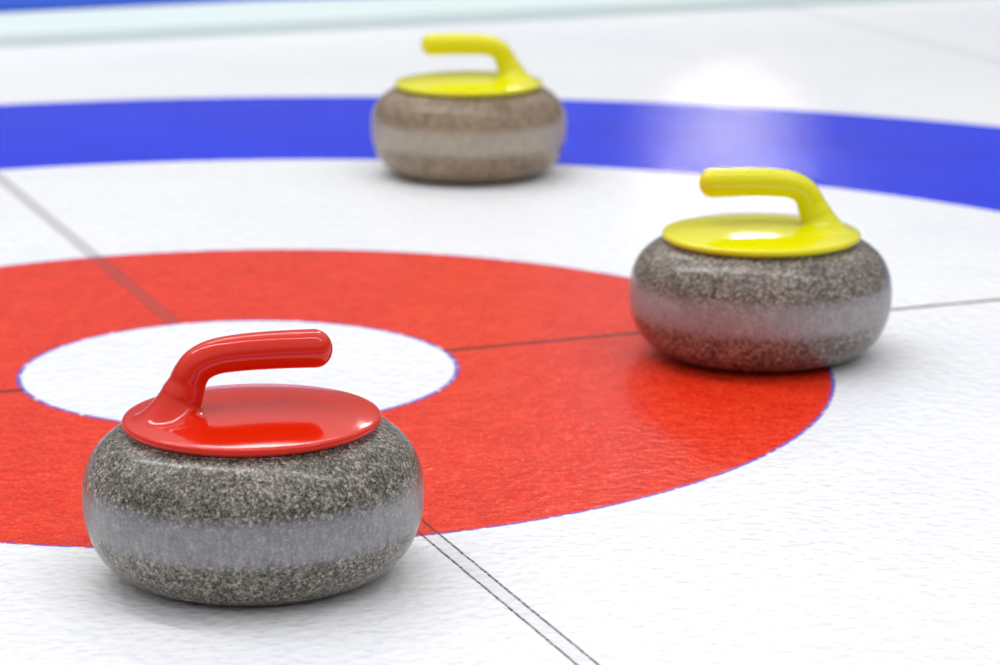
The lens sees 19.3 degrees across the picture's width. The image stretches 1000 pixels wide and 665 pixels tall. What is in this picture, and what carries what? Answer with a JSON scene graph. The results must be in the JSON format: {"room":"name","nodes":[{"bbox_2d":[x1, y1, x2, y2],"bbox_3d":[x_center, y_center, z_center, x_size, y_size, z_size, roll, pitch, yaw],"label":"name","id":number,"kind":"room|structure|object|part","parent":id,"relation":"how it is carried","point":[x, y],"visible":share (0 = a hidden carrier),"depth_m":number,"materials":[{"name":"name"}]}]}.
{"room":"ice rink","nodes":[
{"label":"ice rink","id":0,"kind":"room"},
{"bbox_2d":[0,0,999,664],"bbox_3d":[-0.273,-1.118,7.904,16.000,0.001,22.000,0,13,0],"label":"ice rink","id":1,"kind":"structure","parent":0,"point":[594,495],"depth_m":3.18,"materials":[{"name":"white ice"}]},
{"bbox_2d":[0,0,267,12],"bbox_3d":[-0.488,-1.065,7.617,14.000,0.030,3.500,-3,14,-13],"label":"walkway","id":2,"kind":"object","parent":1,"relation":"on","point":[6,6],"visible":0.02,"depth_m":5.82,"materials":[{"name":"blue"}]},
{"bbox_2d":[82,329,423,605],"bbox_3d":[-0.199,0.097,2.366,0.280,0.198,0.280,-4,14,-15],"label":"stone","id":3,"kind":"object","parent":1,"relation":"on","point":[255,494],"visible":1,"depth_m":2.28,"materials":[{"name":"grey stone"}]},
{"bbox_3d":[-0.199,0.065,2.359,0.208,0.017,0.208,-4,14,-15],"label":"handle plate","id":4,"kind":"part","parent":3,"relation":"part of","materials":[{"name":"red plastic"}]},
{"bbox_2d":[0,0,918,47],"bbox_3d":[-0.041,-0.655,5.893,14.000,0.028,0.300,-5,14,-20],"label":"divider","id":5,"kind":"object","parent":1,"relation":"on","point":[160,22],"visible":1,"depth_m":5.69,"materials":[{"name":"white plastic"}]},
{"bbox_2d":[371,33,566,183],"bbox_3d":[-0.044,-0.322,4.124,0.275,0.198,0.275,-3,14,-12],"label":"stone","id":6,"kind":"object","parent":1,"relation":"on","point":[501,125],"visible":1,"depth_m":4.04,"materials":[{"name":"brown stone"}]},
{"bbox_3d":[-0.044,-0.354,4.116,0.208,0.017,0.208,0,13,0],"label":"handle plate","id":7,"kind":"part","parent":6,"relation":"part of","materials":[{"name":"yellow plastic"}]},
{"bbox_2d":[629,168,891,372],"bbox_3d":[0.274,-0.075,3.086,0.275,0.198,0.275,-3,14,-12],"label":"stone","id":8,"kind":"object","parent":1,"relation":"on","point":[738,292],"visible":1,"depth_m":3.00,"materials":[{"name":"grey stone"}]},
{"bbox_3d":[0.274,-0.108,3.078,0.208,0.017,0.208,0,13,0],"label":"handle plate","id":9,"kind":"part","parent":8,"relation":"part of","materials":[{"name":"yellow plastic"}]}
]}

